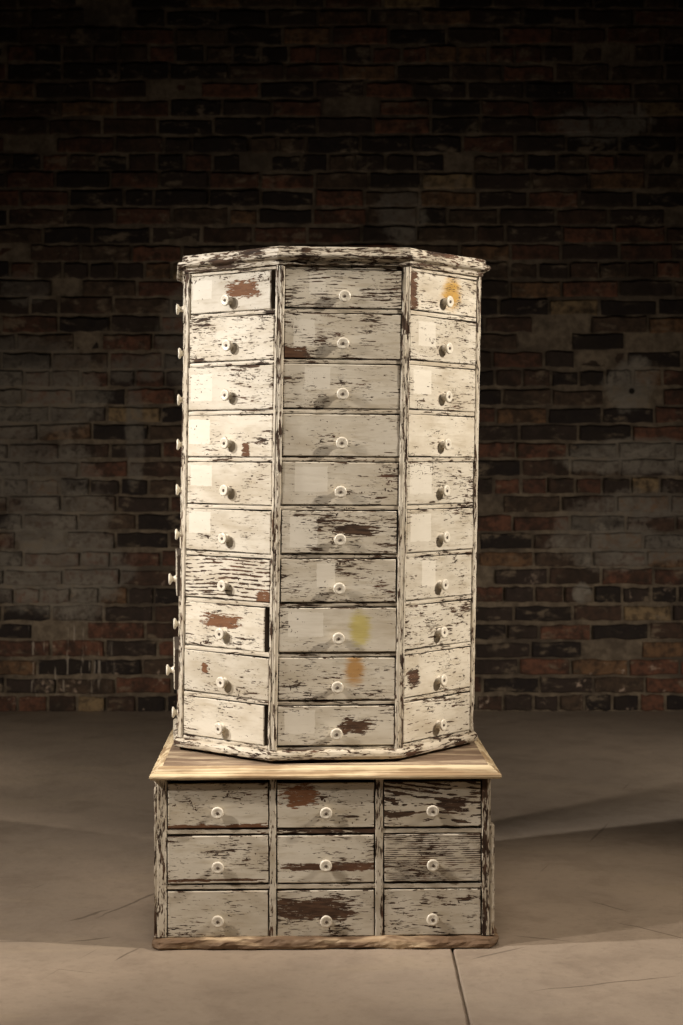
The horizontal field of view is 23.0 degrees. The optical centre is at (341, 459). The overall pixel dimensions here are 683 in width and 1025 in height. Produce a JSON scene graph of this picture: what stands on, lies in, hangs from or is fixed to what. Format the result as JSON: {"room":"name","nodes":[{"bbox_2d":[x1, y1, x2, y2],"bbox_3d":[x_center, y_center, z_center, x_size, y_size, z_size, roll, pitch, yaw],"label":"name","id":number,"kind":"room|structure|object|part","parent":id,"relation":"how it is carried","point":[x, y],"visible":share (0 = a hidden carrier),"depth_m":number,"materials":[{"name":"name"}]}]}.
{"room":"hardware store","nodes":[
{"label":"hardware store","id":0,"kind":"room"},
{"bbox_2d":[0,0,682,711],"bbox_3d":[0.036,-0.867,5.567,6.272,3.405,0.025,0,0,0],"label":"wall","id":1,"kind":"structure","parent":0,"point":[540,142],"depth_m":5.56,"materials":[{"name":"brick"}]},
{"bbox_2d":[0,711,682,1024],"bbox_3d":[0.000,0.836,2.235,10.000,0.007,6.770,0,0,0],"label":"floor","id":2,"kind":"structure","parent":0,"point":[587,806],"depth_m":3.15,"materials":[{"name":"concrete"}]},
{"bbox_2d":[149,729,501,949],"bbox_3d":[-0.034,0.675,3.159,0.602,0.318,0.622,0,0,-1],"label":"chest","id":3,"kind":"object","parent":2,"relation":"on","point":[250,853],"visible":0.9,"depth_m":2.87,"materials":[{"name":"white wood"}]},
{"bbox_3d":[-0.310,0.677,3.158,0.014,0.270,0.561,0,0,-1],"label":"panel","id":4,"kind":"part","parent":3,"relation":"part of","materials":[{"name":"paint"}]},
{"bbox_3d":[-0.210,0.783,2.854,0.021,0.021,0.015,-44,1,0],"label":"knob","id":5,"kind":"part","parent":3,"relation":"part of","materials":[{"name":"ceramic"}]},
{"bbox_3d":[-0.210,0.599,2.854,0.021,0.021,0.015,20,0,1],"label":"knob","id":6,"kind":"part","parent":3,"relation":"part of","materials":[{"name":"ceramic"}]},
{"bbox_3d":[-0.210,0.727,2.872,0.174,0.008,0.020,0,0,-1],"label":"rail","id":7,"kind":"part","parent":3,"relation":"part of","materials":[{"name":"paint"}]},
{"bbox_3d":[-0.210,0.633,2.872,0.174,0.008,0.020,0,0,-1],"label":"rail","id":8,"kind":"part","parent":3,"relation":"part of","materials":[{"name":"paint"}]},
{"bbox_3d":[-0.210,0.692,2.854,0.021,0.021,0.015,-22,1,-1],"label":"knob","id":9,"kind":"part","parent":3,"relation":"part of","materials":[{"name":"ceramic"}]},
{"bbox_3d":[-0.212,0.773,2.926,0.171,0.079,0.130,0,0,-1],"label":"drawer","id":10,"kind":"part","parent":3,"relation":"part of","materials":[{"name":"paint"}]},
{"bbox_3d":[-0.212,0.681,2.925,0.171,0.081,0.130,0,0,-1],"label":"drawer","id":11,"kind":"part","parent":3,"relation":"part of","materials":[{"name":"paint"}]},
{"bbox_3d":[-0.212,0.589,2.925,0.171,0.076,0.130,0,0,-1],"label":"drawer","id":12,"kind":"part","parent":3,"relation":"part of","materials":[{"name":"paint"}]},
{"bbox_3d":[-0.034,0.532,3.160,0.600,0.022,0.621,0,0,-1],"label":"edge moulding","id":13,"kind":"part","parent":3,"relation":"part of","materials":[{"name":"brown wood"}]},
{"bbox_3d":[-0.028,0.773,2.931,0.165,0.079,0.130,0,0,-1],"label":"drawer","id":14,"kind":"part","parent":3,"relation":"part of","materials":[{"name":"paint"}]},
{"bbox_3d":[-0.028,0.681,2.930,0.165,0.081,0.130,0,0,-1],"label":"drawer","id":15,"kind":"part","parent":3,"relation":"part of","materials":[{"name":"paint"}]},
{"bbox_3d":[-0.028,0.589,2.930,0.165,0.076,0.130,0,0,-1],"label":"drawer","id":16,"kind":"part","parent":3,"relation":"part of","materials":[{"name":"paint"}]},
{"bbox_3d":[-0.034,0.822,3.155,0.602,0.024,0.613,0,0,-1],"label":"moulding","id":17,"kind":"part","parent":3,"relation":"part of","materials":[{"name":"wood"}]},
{"bbox_3d":[-0.027,0.727,2.876,0.168,0.008,0.020,0,0,-1],"label":"rail","id":18,"kind":"part","parent":3,"relation":"part of","materials":[{"name":"paint"}]},
{"bbox_3d":[-0.027,0.633,2.876,0.168,0.008,0.020,0,0,-1],"label":"rail","id":19,"kind":"part","parent":3,"relation":"part of","materials":[{"name":"paint"}]},
{"bbox_3d":[-0.026,0.784,2.859,0.021,0.021,0.015,-6,3,-4],"label":"knob","id":20,"kind":"part","parent":3,"relation":"part of","materials":[{"name":"ceramic"}]},
{"bbox_3d":[-0.027,0.690,2.859,0.021,0.021,0.015,9,-3,0],"label":"knob","id":21,"kind":"part","parent":3,"relation":"part of","materials":[{"name":"ceramic"}]},
{"bbox_3d":[-0.026,0.600,2.858,0.021,0.021,0.015,-12,2,-2],"label":"knob","id":22,"kind":"part","parent":3,"relation":"part of","materials":[{"name":"ceramic"}]},
{"bbox_2d":[166,246,490,760],"bbox_3d":[-0.029,0.074,3.160,0.596,0.884,0.577,0,0,0],"label":"drawer cabinet","id":23,"kind":"object","parent":3,"relation":"on","point":[306,631],"visible":1,"depth_m":2.91,"materials":[{"name":"paint"}]},
{"bbox_3d":[-0.320,0.391,3.131,0.015,0.021,0.021,0,-16,-4],"label":"knob","id":24,"kind":"part","parent":23,"relation":"part of","materials":[{"name":"ceramic"}]},
{"bbox_3d":[-0.315,0.222,3.131,0.015,0.021,0.021,-2,24,-3],"label":"knob","id":25,"kind":"part","parent":23,"relation":"part of","materials":[{"name":"ceramic"}]},
{"bbox_3d":[-0.309,0.470,3.132,0.015,0.021,0.021,0,6,-3],"label":"knob","id":26,"kind":"part","parent":23,"relation":"part of","materials":[{"name":"ceramic"}]},
{"bbox_3d":[-0.256,0.377,3.137,0.115,0.073,0.202,0,1,-6],"label":"drawer","id":27,"kind":"part","parent":23,"relation":"part of","materials":[{"name":"paint"}]},
{"bbox_3d":[-0.306,0.305,3.132,0.015,0.021,0.021,0,8,-4],"label":"knob","id":28,"kind":"part","parent":23,"relation":"part of","materials":[{"name":"ceramic"}]},
{"bbox_3d":[-0.303,0.139,3.131,0.015,0.021,0.021,0,14,-7],"label":"knob","id":29,"kind":"part","parent":23,"relation":"part of","materials":[{"name":"ceramic"}]},
{"bbox_3d":[-0.251,0.208,3.137,0.115,0.074,0.202,0,0,-6],"label":"drawer","id":30,"kind":"part","parent":23,"relation":"part of","materials":[{"name":"paint"}]},
{"bbox_3d":[-0.302,0.055,3.132,0.015,0.021,0.021,-1,-9,-5],"label":"knob","id":31,"kind":"part","parent":23,"relation":"part of","materials":[{"name":"ceramic"}]},
{"bbox_3d":[-0.300,-0.029,3.131,0.015,0.021,0.021,0,3,-8],"label":"knob","id":32,"kind":"part","parent":23,"relation":"part of","materials":[{"name":"ceramic"}]},
{"bbox_3d":[-0.299,-0.112,3.132,0.015,0.021,0.021,0,11,-3],"label":"knob","id":33,"kind":"part","parent":23,"relation":"part of","materials":[{"name":"ceramic"}]},
{"bbox_3d":[-0.301,-0.281,3.132,0.015,0.021,0.021,-1,-16,-1],"label":"knob","id":34,"kind":"part","parent":23,"relation":"part of","materials":[{"name":"ceramic"}]},
{"bbox_3d":[-0.297,-0.199,3.132,0.015,0.021,0.021,-1,-34,-7],"label":"knob","id":35,"kind":"part","parent":23,"relation":"part of","materials":[{"name":"ceramic"}]},
{"bbox_3d":[-0.300,0.081,3.241,0.036,0.834,0.016,0,0,0],"label":"corner post","id":36,"kind":"part","parent":23,"relation":"part of","materials":[{"name":"paint"}]},
{"bbox_3d":[-0.237,-0.294,3.138,0.115,0.066,0.202,0,0,-6],"label":"drawer","id":37,"kind":"part","parent":23,"relation":"part of","materials":[{"name":"paint"}]},
{"bbox_3d":[-0.278,0.081,3.024,0.035,0.834,0.016,0,0,0],"label":"corner post","id":38,"kind":"part","parent":23,"relation":"part of","materials":[{"name":"paint"}]},
{"bbox_3d":[-0.213,0.471,2.950,0.021,0.021,0.015,-24,-14,34],"label":"knob","id":39,"kind":"part","parent":23,"relation":"part of","materials":[{"name":"ceramic"}]},
{"bbox_3d":[-0.211,0.305,2.951,0.021,0.021,0.015,9,6,35],"label":"knob","id":40,"kind":"part","parent":23,"relation":"part of","materials":[{"name":"ceramic"}]},
{"bbox_3d":[-0.208,0.390,2.947,0.021,0.021,0.015,-28,-17,35],"label":"knob","id":41,"kind":"part","parent":23,"relation":"part of","materials":[{"name":"ceramic"}]},
{"bbox_3d":[-0.207,0.221,2.946,0.015,0.021,0.021,0,43,-50],"label":"knob","id":42,"kind":"part","parent":23,"relation":"part of","materials":[{"name":"ceramic"}]},
{"bbox_3d":[-0.205,0.138,2.946,0.015,0.021,0.021,2,-34,-49],"label":"knob","id":43,"kind":"part","parent":23,"relation":"part of","materials":[{"name":"ceramic"}]},
{"bbox_3d":[-0.203,0.053,2.947,0.021,0.021,0.015,-24,-18,36],"label":"knob","id":44,"kind":"part","parent":23,"relation":"part of","materials":[{"name":"ceramic"}]},
{"bbox_3d":[-0.173,0.458,3.000,0.193,0.069,0.115,1,0,39],"label":"drawer","id":45,"kind":"part","parent":23,"relation":"part of","materials":[{"name":"paint"}]},
{"bbox_3d":[-0.202,-0.029,2.946,0.021,0.021,0.015,31,20,36],"label":"knob","id":46,"kind":"part","parent":23,"relation":"part of","materials":[{"name":"ceramic"}]},
{"bbox_3d":[-0.168,0.377,2.997,0.202,0.073,0.115,1,1,39],"label":"drawer","id":47,"kind":"part","parent":23,"relation":"part of","materials":[{"name":"paint"}]},
{"bbox_3d":[-0.201,-0.114,2.946,0.021,0.021,0.015,30,16,37],"label":"knob","id":48,"kind":"part","parent":23,"relation":"part of","materials":[{"name":"ceramic"}]},
{"bbox_3d":[-0.201,-0.280,2.951,0.021,0.021,0.015,29,18,37],"label":"knob","id":49,"kind":"part","parent":23,"relation":"part of","materials":[{"name":"ceramic"}]},
{"bbox_3d":[-0.171,0.293,3.001,0.190,0.077,0.115,1,0,39],"label":"drawer","id":50,"kind":"part","parent":23,"relation":"part of","materials":[{"name":"paint"}]},
{"bbox_3d":[-0.166,0.208,2.996,0.202,0.074,0.115,0,0,39],"label":"drawer","id":51,"kind":"part","parent":23,"relation":"part of","materials":[{"name":"paint"}]},
{"bbox_3d":[-0.199,-0.201,2.946,0.021,0.021,0.015,-50,-28,24],"label":"knob","id":52,"kind":"part","parent":23,"relation":"part of","materials":[{"name":"ceramic"}]},
{"bbox_3d":[-0.165,0.124,2.996,0.202,0.074,0.115,1,0,39],"label":"drawer","id":53,"kind":"part","parent":23,"relation":"part of","materials":[{"name":"paint"}]},
{"bbox_3d":[-0.162,0.041,2.997,0.202,0.074,0.115,0,0,39],"label":"drawer","id":54,"kind":"part","parent":23,"relation":"part of","materials":[{"name":"paint"}]},
{"bbox_3d":[-0.161,-0.042,2.996,0.202,0.073,0.115,1,0,39],"label":"drawer","id":55,"kind":"part","parent":23,"relation":"part of","materials":[{"name":"paint"}]},
{"bbox_3d":[-0.160,-0.127,2.996,0.202,0.076,0.115,0,0,39],"label":"drawer","id":56,"kind":"part","parent":23,"relation":"part of","materials":[{"name":"paint"}]},
{"bbox_3d":[-0.159,-0.213,2.996,0.202,0.078,0.115,0,0,39],"label":"drawer","id":57,"kind":"part","parent":23,"relation":"part of","materials":[{"name":"paint"}]},
{"bbox_3d":[-0.160,-0.294,3.001,0.191,0.066,0.115,1,0,39],"label":"drawer","id":58,"kind":"part","parent":23,"relation":"part of","materials":[{"name":"paint"}]},
{"bbox_3d":[-0.112,0.081,2.891,0.030,0.834,0.022,0,0,0],"label":"corner post","id":59,"kind":"part","parent":23,"relation":"part of","materials":[{"name":"paint"}]},
{"bbox_3d":[-0.038,0.507,3.160,0.555,0.019,0.555,0,0,39],"label":"moulding","id":60,"kind":"part","parent":23,"relation":"part of","materials":[{"name":"paint"}]},
{"bbox_2d":[183,730,468,749],"bbox_3d":[-0.038,0.496,3.160,0.533,0.007,0.533,0,0,39],"label":"shelf","id":61,"kind":"object","parent":23,"relation":"attached to","point":[192,739],"depth_m":2.92,"materials":[{"name":"paint"}]},
{"bbox_2d":[184,687,469,704],"bbox_3d":[-0.036,0.418,3.160,0.553,0.008,0.553,0,0,0],"label":"shelf","id":62,"kind":"object","parent":23,"relation":"attached to","point":[192,695],"depth_m":2.92,"materials":[{"name":"paint"}]},
{"bbox_2d":[185,641,470,657],"bbox_3d":[-0.035,0.336,3.160,0.552,0.008,0.553,0,0,0],"label":"shelf","id":63,"kind":"object","parent":23,"relation":"attached to","point":[193,649],"depth_m":2.91,"materials":[{"name":"paint"}]},
{"bbox_2d":[186,595,470,606],"bbox_3d":[-0.034,0.250,3.160,0.553,0.008,0.553,0,0,0],"label":"shelf","id":64,"kind":"object","parent":23,"relation":"attached to","point":[191,600],"depth_m":2.91,"materials":[{"name":"paint"}]},
{"bbox_2d":[186,549,471,558],"bbox_3d":[-0.033,0.166,3.160,0.553,0.008,0.552,0,0,0],"label":"shelf","id":65,"kind":"object","parent":23,"relation":"attached to","point":[190,553],"depth_m":2.92,"materials":[{"name":"paint"}]},
{"bbox_2d":[187,503,472,509],"bbox_3d":[-0.030,0.083,3.160,0.552,0.008,0.553,0,0,0],"label":"shelf","id":66,"kind":"object","parent":23,"relation":"attached to","point":[190,506],"depth_m":2.91,"materials":[{"name":"paint"}]},
{"bbox_2d":[188,457,473,461],"bbox_3d":[-0.029,-0.001,3.160,0.552,0.008,0.553,0,0,0],"label":"shelf","id":67,"kind":"object","parent":23,"relation":"attached to","point":[190,459],"depth_m":2.91,"materials":[{"name":"paint"}]},
{"bbox_2d":[189,409,474,416],"bbox_3d":[-0.028,-0.084,3.160,0.553,0.008,0.553,0,0,0],"label":"shelf","id":68,"kind":"object","parent":23,"relation":"attached to","point":[192,412],"depth_m":2.92,"materials":[{"name":"paint"}]},
{"bbox_2d":[189,359,474,369],"bbox_3d":[-0.027,-0.170,3.160,0.553,0.008,0.553,0,0,0],"label":"shelf","id":69,"kind":"object","parent":23,"relation":"attached to","point":[194,364],"depth_m":2.91,"materials":[{"name":"paint"}]},
{"bbox_2d":[191,309,475,321],"bbox_3d":[-0.025,-0.257,3.160,0.552,0.008,0.554,0,0,0],"label":"shelf","id":70,"kind":"object","parent":23,"relation":"attached to","point":[197,315],"depth_m":2.91,"materials":[{"name":"paint"}]},
{"bbox_2d":[191,265,476,280],"bbox_3d":[-0.023,-0.333,3.160,0.533,0.009,0.533,0,0,39],"label":"shelf","id":71,"kind":"object","parent":23,"relation":"attached to","point":[198,272],"depth_m":2.91,"materials":[{"name":"paint"}]},
{"bbox_3d":[-0.023,-0.351,3.160,0.591,0.033,0.591,0,0,0],"label":"cornice","id":72,"kind":"part","parent":23,"relation":"part of","materials":[{"name":"paint"}]},
{"bbox_3d":[-0.015,0.458,2.950,0.202,0.068,0.115,1,0,-6],"label":"drawer","id":73,"kind":"part","parent":23,"relation":"part of","materials":[{"name":"paint"}]},
{"bbox_3d":[-0.014,0.377,2.950,0.202,0.073,0.115,1,0,-6],"label":"drawer","id":74,"kind":"part","parent":23,"relation":"part of","materials":[{"name":"paint"}]},
{"bbox_3d":[-0.009,0.470,2.886,0.021,0.021,0.015,-26,4,-5],"label":"knob","id":75,"kind":"part","parent":23,"relation":"part of","materials":[{"name":"ceramic"}]},
{"bbox_3d":[-0.007,0.390,2.886,0.021,0.021,0.015,4,0,-6],"label":"knob","id":76,"kind":"part","parent":23,"relation":"part of","materials":[{"name":"ceramic"}]},
{"bbox_3d":[-0.012,0.293,2.949,0.202,0.076,0.115,0,0,-6],"label":"drawer","id":77,"kind":"part","parent":23,"relation":"part of","materials":[{"name":"paint"}]},
{"bbox_3d":[-0.011,0.208,2.950,0.199,0.074,0.115,0,0,-6],"label":"drawer","id":78,"kind":"part","parent":23,"relation":"part of","materials":[{"name":"paint"}]},
{"bbox_3d":[-0.005,0.306,2.886,0.021,0.021,0.015,-5,-1,-6],"label":"knob","id":79,"kind":"part","parent":23,"relation":"part of","materials":[{"name":"ceramic"}]},
{"bbox_3d":[-0.004,0.221,2.886,0.021,0.021,0.015,22,-5,-7],"label":"knob","id":80,"kind":"part","parent":23,"relation":"part of","materials":[{"name":"ceramic"}]},
{"bbox_3d":[-0.010,0.124,2.950,0.199,0.074,0.115,1,0,-6],"label":"drawer","id":81,"kind":"part","parent":23,"relation":"part of","materials":[{"name":"paint"}]},
{"bbox_3d":[-0.003,0.137,2.886,0.021,0.021,0.015,-37,4,-7],"label":"knob","id":82,"kind":"part","parent":23,"relation":"part of","materials":[{"name":"ceramic"}]},
{"bbox_3d":[-0.008,0.041,2.951,0.202,0.074,0.115,1,0,-6],"label":"drawer","id":83,"kind":"part","parent":23,"relation":"part of","materials":[{"name":"paint"}]},
{"bbox_3d":[-0.006,-0.042,2.951,0.202,0.072,0.115,1,0,-6],"label":"drawer","id":84,"kind":"part","parent":23,"relation":"part of","materials":[{"name":"paint"}]},
{"bbox_3d":[-0.002,0.055,2.888,0.021,0.021,0.015,17,-1,-4],"label":"knob","id":85,"kind":"part","parent":23,"relation":"part of","materials":[{"name":"ceramic"}]},
{"bbox_3d":[-0.005,-0.127,2.951,0.202,0.076,0.115,1,0,-6],"label":"drawer","id":86,"kind":"part","parent":23,"relation":"part of","materials":[{"name":"paint"}]},
{"bbox_3d":[0.000,-0.029,2.887,0.021,0.021,0.015,-31,2,-7],"label":"knob","id":87,"kind":"part","parent":23,"relation":"part of","materials":[{"name":"ceramic"}]},
{"bbox_3d":[-0.004,-0.213,2.950,0.202,0.078,0.115,1,0,-6],"label":"drawer","id":88,"kind":"part","parent":23,"relation":"part of","materials":[{"name":"paint"}]},
{"bbox_3d":[0.002,-0.113,2.888,0.021,0.021,0.015,-17,2,-8],"label":"knob","id":89,"kind":"part","parent":23,"relation":"part of","materials":[{"name":"ceramic"}]},
{"bbox_3d":[0.003,-0.200,2.886,0.021,0.021,0.015,-14,1,-3],"label":"knob","id":90,"kind":"part","parent":23,"relation":"part of","materials":[{"name":"ceramic"}]},
{"bbox_3d":[-0.002,-0.294,2.950,0.202,0.066,0.115,0,0,-6],"label":"drawer","id":91,"kind":"part","parent":23,"relation":"part of","materials":[{"name":"paint"}]},
{"bbox_3d":[0.005,-0.281,2.886,0.021,0.021,0.015,-1,0,-10],"label":"knob","id":92,"kind":"part","parent":23,"relation":"part of","materials":[{"name":"ceramic"}]},
{"bbox_3d":[0.105,0.081,2.913,0.030,0.834,0.021,0,0,0],"label":"corner post","id":93,"kind":"part","parent":23,"relation":"part of","materials":[{"name":"paint"}]},
{"bbox_3d":[0.127,0.458,3.027,0.115,0.069,0.202,0,-1,39],"label":"drawer","id":94,"kind":"part","parent":23,"relation":"part of","materials":[{"name":"paint"}]},
{"bbox_3d":[0.128,0.377,3.027,0.115,0.073,0.202,0,0,39],"label":"drawer","id":95,"kind":"part","parent":23,"relation":"part of","materials":[{"name":"paint"}]},
{"bbox_3d":[0.129,0.293,3.028,0.115,0.076,0.202,0,-1,39],"label":"drawer","id":96,"kind":"part","parent":23,"relation":"part of","materials":[{"name":"paint"}]},
{"bbox_3d":[0.130,0.208,3.028,0.115,0.074,0.202,0,-1,39],"label":"drawer","id":97,"kind":"part","parent":23,"relation":"part of","materials":[{"name":"paint"}]},
{"bbox_3d":[0.133,0.124,3.027,0.115,0.074,0.202,0,0,39],"label":"drawer","id":98,"kind":"part","parent":23,"relation":"part of","materials":[{"name":"paint"}]},
{"bbox_3d":[0.133,0.041,3.028,0.115,0.074,0.202,0,0,39],"label":"drawer","id":99,"kind":"part","parent":23,"relation":"part of","materials":[{"name":"paint"}]},
{"bbox_3d":[0.177,0.471,2.987,0.015,0.021,0.021,-1,-9,37],"label":"knob","id":100,"kind":"part","parent":23,"relation":"part of","materials":[{"name":"ceramic"}]},
{"bbox_3d":[0.135,-0.042,3.027,0.115,0.073,0.202,0,-1,39],"label":"drawer","id":101,"kind":"part","parent":23,"relation":"part of","materials":[{"name":"paint"}]},
{"bbox_3d":[0.178,0.391,2.987,0.015,0.021,0.021,-2,-7,38],"label":"knob","id":102,"kind":"part","parent":23,"relation":"part of","materials":[{"name":"ceramic"}]},
{"bbox_3d":[0.178,0.306,2.987,0.015,0.021,0.021,-2,38,39],"label":"knob","id":103,"kind":"part","parent":23,"relation":"part of","materials":[{"name":"ceramic"}]},
{"bbox_3d":[0.137,-0.127,3.027,0.115,0.077,0.202,0,0,39],"label":"drawer","id":104,"kind":"part","parent":23,"relation":"part of","materials":[{"name":"paint"}]},
{"bbox_3d":[0.180,0.222,2.987,0.015,0.021,0.021,1,-10,37],"label":"knob","id":105,"kind":"part","parent":23,"relation":"part of","materials":[{"name":"ceramic"}]},
{"bbox_3d":[0.138,-0.213,3.028,0.115,0.077,0.202,0,-1,39],"label":"drawer","id":106,"kind":"part","parent":23,"relation":"part of","materials":[{"name":"paint"}]},
{"bbox_3d":[0.139,-0.294,3.028,0.115,0.067,0.202,0,-1,39],"label":"drawer","id":107,"kind":"part","parent":23,"relation":"part of","materials":[{"name":"paint"}]},
{"bbox_3d":[0.183,0.137,2.987,0.015,0.021,0.021,0,-26,36],"label":"knob","id":108,"kind":"part","parent":23,"relation":"part of","materials":[{"name":"ceramic"}]},
{"bbox_3d":[0.183,0.055,2.987,0.015,0.021,0.021,1,-12,38],"label":"knob","id":109,"kind":"part","parent":23,"relation":"part of","materials":[{"name":"ceramic"}]},
{"bbox_3d":[0.185,-0.028,2.987,0.015,0.021,0.021,1,11,39],"label":"knob","id":110,"kind":"part","parent":23,"relation":"part of","materials":[{"name":"ceramic"}]},
{"bbox_3d":[0.186,-0.113,2.987,0.015,0.021,0.021,2,-6,39],"label":"knob","id":111,"kind":"part","parent":23,"relation":"part of","materials":[{"name":"ceramic"}]},
{"bbox_3d":[0.188,-0.199,2.987,0.015,0.021,0.021,2,34,40],"label":"knob","id":112,"kind":"part","parent":23,"relation":"part of","materials":[{"name":"ceramic"}]},
{"bbox_3d":[0.189,-0.281,2.987,0.015,0.021,0.021,2,37,40],"label":"knob","id":113,"kind":"part","parent":23,"relation":"part of","materials":[{"name":"ceramic"}]},
{"bbox_3d":[0.239,0.081,3.079,0.036,0.834,0.016,0,0,0],"label":"corner post","id":114,"kind":"part","parent":23,"relation":"part of","materials":[{"name":"paint"}]},
{"bbox_3d":[0.154,0.772,2.935,0.165,0.079,0.130,0,0,-1],"label":"drawer","id":115,"kind":"part","parent":3,"relation":"part of","materials":[{"name":"paint"}]},
{"bbox_3d":[0.154,0.679,2.934,0.165,0.081,0.130,0,0,-1],"label":"drawer","id":116,"kind":"part","parent":3,"relation":"part of","materials":[{"name":"paint"}]},
{"bbox_3d":[0.154,0.588,2.933,0.165,0.076,0.130,0,0,-1],"label":"drawer","id":117,"kind":"part","parent":3,"relation":"part of","materials":[{"name":"paint"}]},
{"bbox_3d":[0.155,0.727,2.880,0.168,0.008,0.020,0,0,-1],"label":"rail","id":118,"kind":"part","parent":3,"relation":"part of","materials":[{"name":"paint"}]},
{"bbox_3d":[0.155,0.633,2.880,0.168,0.008,0.020,0,0,-1],"label":"rail","id":119,"kind":"part","parent":3,"relation":"part of","materials":[{"name":"paint"}]},
{"bbox_3d":[0.155,0.782,2.863,0.021,0.021,0.015,-45,-3,0],"label":"knob","id":120,"kind":"part","parent":3,"relation":"part of","materials":[{"name":"ceramic"}]},
{"bbox_3d":[0.156,0.690,2.862,0.021,0.021,0.015,37,-1,0],"label":"knob","id":121,"kind":"part","parent":3,"relation":"part of","materials":[{"name":"ceramic"}]},
{"bbox_3d":[0.155,0.597,2.862,0.021,0.021,0.015,25,3,1],"label":"knob","id":122,"kind":"part","parent":3,"relation":"part of","materials":[{"name":"ceramic"}]},
{"bbox_3d":[0.243,0.677,3.171,0.014,0.270,0.561,0,0,-1],"label":"panel","id":123,"kind":"part","parent":3,"relation":"part of","materials":[{"name":"paint"}]}
]}

